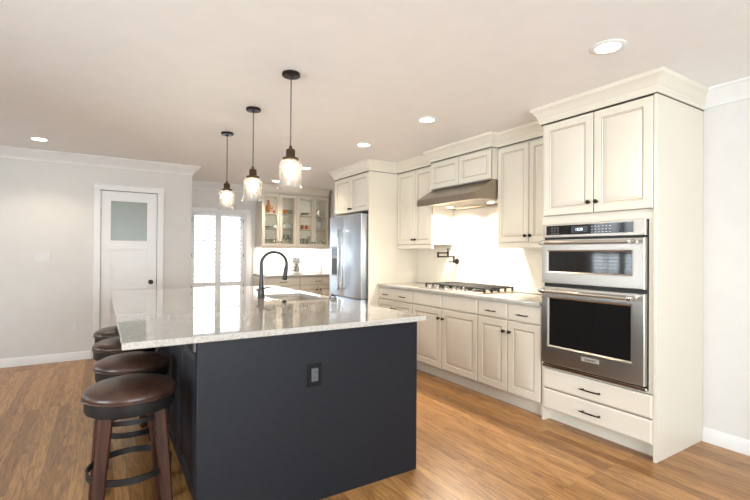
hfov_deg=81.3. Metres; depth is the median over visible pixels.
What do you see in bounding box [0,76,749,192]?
trim
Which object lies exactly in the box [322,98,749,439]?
wall
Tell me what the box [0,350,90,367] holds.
baseboard
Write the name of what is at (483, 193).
range hood
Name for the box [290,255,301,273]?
coffee maker
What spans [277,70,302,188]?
pendant light
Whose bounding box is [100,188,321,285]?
wall
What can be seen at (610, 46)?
recessed light
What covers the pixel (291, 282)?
base cabinet
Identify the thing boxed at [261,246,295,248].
light
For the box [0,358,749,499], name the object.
floor
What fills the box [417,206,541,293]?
backsplash
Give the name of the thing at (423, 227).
upper cabinet
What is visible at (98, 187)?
trim
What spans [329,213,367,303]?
refrigerator
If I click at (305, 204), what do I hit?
upper cabinet
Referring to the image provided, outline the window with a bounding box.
[191,207,250,287]
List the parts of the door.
pane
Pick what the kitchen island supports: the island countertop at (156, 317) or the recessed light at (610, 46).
the island countertop at (156, 317)
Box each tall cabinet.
[335,171,416,305]
[542,93,702,462]
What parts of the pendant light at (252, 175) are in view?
lamp shade, bulb, cord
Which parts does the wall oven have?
handle, handle, panel glass, door, trim, door, control panel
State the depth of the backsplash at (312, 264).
7.95 m
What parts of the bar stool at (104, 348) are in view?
seat, leg, leg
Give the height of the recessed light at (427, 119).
0.006 m
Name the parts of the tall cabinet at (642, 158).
panel, door, pull, pull, drawer, drawer, door, panel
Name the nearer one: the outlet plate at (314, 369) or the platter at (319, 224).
the outlet plate at (314, 369)
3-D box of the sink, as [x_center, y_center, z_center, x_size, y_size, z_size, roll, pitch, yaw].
[-0.693,0.524,3.684,0.420,0.196,0.640,1,0,-32]
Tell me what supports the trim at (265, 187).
on the upper cabinet at (280, 202)
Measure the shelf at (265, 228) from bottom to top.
0.016 m
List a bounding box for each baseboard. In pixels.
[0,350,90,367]
[702,427,749,455]
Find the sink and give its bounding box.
[273,296,314,300]
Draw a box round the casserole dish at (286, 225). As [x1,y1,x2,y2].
[283,223,292,228]
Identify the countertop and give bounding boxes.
[110,285,425,350]
[253,272,328,276]
[377,282,541,305]
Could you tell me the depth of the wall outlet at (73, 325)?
5.18 m
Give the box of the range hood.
[417,180,497,209]
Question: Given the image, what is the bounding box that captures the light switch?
[35,252,50,261]
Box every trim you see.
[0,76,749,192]
[92,183,163,358]
[255,184,330,196]
[329,66,708,180]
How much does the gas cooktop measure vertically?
0.057 m
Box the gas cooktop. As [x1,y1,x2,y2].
[419,281,514,293]
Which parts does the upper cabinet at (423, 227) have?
door, light rail, door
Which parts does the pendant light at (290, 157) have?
lamp shade, bulb, cord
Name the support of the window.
in the wall at (200, 197)
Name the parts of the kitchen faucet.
spout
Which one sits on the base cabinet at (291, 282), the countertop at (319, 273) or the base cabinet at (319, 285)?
the countertop at (319, 273)
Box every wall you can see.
[0,157,191,358]
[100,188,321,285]
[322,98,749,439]
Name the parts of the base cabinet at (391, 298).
drawer, door, drawer, door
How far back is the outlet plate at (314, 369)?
2.27 m
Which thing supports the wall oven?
in the tall cabinet at (642, 158)
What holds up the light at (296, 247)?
attached to the upper cabinet at (305, 204)
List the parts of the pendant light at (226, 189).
lamp shade, bulb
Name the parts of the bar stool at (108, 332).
seat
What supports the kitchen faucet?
on the island countertop at (156, 317)
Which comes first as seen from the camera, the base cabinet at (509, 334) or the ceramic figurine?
the base cabinet at (509, 334)
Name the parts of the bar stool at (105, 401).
leg, leg, seat, leg, leg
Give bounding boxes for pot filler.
[437,249,458,263]
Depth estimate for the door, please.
5.49 m
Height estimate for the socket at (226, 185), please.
0.095 m
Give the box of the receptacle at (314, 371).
[311,368,317,381]
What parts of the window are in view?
shutter panel, tilt rod, sash, shutter panel, tilt rod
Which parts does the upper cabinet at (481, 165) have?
door, door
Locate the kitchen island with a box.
[155,322,416,499]
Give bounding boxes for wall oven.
[538,219,648,391]
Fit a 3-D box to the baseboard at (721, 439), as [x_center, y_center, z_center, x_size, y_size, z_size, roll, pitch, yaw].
[3.319,1.281,1.413,0.016,0.098,3.872,1,0,-32]
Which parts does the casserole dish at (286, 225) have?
dish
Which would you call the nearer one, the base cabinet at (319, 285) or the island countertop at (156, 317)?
the island countertop at (156, 317)
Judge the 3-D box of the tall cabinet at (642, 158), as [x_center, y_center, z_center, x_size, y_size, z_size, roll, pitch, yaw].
[1.786,0.175,3.240,0.687,2.312,0.845,1,0,-32]
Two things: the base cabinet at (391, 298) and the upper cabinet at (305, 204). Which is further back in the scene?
the upper cabinet at (305, 204)
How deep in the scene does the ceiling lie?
2.69 m
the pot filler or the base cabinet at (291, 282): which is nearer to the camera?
the pot filler
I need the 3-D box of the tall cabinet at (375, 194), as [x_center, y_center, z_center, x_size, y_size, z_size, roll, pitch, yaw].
[-0.011,0.180,5.980,0.816,2.312,0.945,1,0,-32]
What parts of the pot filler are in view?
arm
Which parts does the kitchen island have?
door, door, door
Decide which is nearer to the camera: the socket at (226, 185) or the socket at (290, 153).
the socket at (290, 153)
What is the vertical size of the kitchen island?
0.892 m
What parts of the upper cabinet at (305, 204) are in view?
door, panel, door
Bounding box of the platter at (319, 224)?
[316,219,322,229]
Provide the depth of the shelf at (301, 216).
8.00 m
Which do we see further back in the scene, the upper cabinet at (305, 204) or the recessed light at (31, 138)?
the upper cabinet at (305, 204)
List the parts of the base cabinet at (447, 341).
drawer, door, drawer, door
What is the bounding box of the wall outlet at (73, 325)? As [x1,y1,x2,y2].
[70,321,77,331]
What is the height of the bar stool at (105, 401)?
0.698 m
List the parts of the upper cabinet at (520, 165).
door, light rail, door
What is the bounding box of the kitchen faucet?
[256,251,287,297]
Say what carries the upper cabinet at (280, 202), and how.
attached to the wall at (200, 197)
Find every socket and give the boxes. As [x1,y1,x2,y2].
[221,181,231,190]
[246,166,259,177]
[282,146,298,161]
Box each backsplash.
[253,247,320,273]
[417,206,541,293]
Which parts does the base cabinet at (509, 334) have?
drawer, door, door, drawer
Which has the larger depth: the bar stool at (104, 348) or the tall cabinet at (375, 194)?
the tall cabinet at (375, 194)
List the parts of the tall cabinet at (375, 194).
door, door, panel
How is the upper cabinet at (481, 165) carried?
attached to the wall at (726, 127)
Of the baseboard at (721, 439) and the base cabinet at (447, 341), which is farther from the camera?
the base cabinet at (447, 341)
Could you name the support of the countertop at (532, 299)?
on the base cabinet at (509, 334)
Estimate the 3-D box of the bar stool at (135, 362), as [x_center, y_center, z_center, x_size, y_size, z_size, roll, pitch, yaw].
[-1.414,0.957,2.546,0.394,0.698,0.394,1,0,-28]
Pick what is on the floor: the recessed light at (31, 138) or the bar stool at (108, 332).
the bar stool at (108, 332)
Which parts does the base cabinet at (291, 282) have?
drawer, door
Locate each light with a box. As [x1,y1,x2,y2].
[28,137,50,141]
[218,131,235,209]
[242,106,263,201]
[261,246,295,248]
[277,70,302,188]
[296,247,327,248]
[355,143,372,146]
[416,116,437,122]
[589,39,627,54]
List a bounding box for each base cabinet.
[254,276,299,290]
[300,276,329,295]
[379,286,412,312]
[413,291,482,392]
[478,299,541,415]
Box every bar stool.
[81,373,176,499]
[92,336,154,440]
[93,325,118,382]
[93,351,169,464]
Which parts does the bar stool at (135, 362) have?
seat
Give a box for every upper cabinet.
[255,192,296,248]
[296,195,328,248]
[397,166,454,248]
[431,147,498,189]
[498,137,542,247]
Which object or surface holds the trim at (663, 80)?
on the tall cabinet at (642, 158)
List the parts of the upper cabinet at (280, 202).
door, panel, door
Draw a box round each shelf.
[265,213,293,215]
[265,228,292,229]
[300,215,325,217]
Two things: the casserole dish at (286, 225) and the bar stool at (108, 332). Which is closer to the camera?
the bar stool at (108, 332)
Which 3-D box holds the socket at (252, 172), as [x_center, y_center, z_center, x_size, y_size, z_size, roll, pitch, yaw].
[-0.971,-0.616,3.474,0.104,0.095,0.104,1,0,-32]
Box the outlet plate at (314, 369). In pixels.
[307,362,321,386]
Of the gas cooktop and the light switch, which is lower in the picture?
the gas cooktop
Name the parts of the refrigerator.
door, handle, handle, freezer drawer, door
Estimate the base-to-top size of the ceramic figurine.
0.236 m
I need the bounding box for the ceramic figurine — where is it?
[266,200,272,212]
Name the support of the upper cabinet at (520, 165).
attached to the wall at (726, 127)
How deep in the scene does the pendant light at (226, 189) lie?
4.17 m
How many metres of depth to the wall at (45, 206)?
5.10 m
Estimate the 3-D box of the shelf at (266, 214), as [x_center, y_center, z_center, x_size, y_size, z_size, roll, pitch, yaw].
[-1.743,-0.626,7.689,0.584,0.016,0.299,1,0,-32]
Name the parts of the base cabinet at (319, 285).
door, drawer, door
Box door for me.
[100,190,156,328]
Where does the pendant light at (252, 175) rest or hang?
hanging from the ceiling
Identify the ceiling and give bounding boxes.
[0,0,749,189]
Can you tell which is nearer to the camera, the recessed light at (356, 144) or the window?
the recessed light at (356, 144)

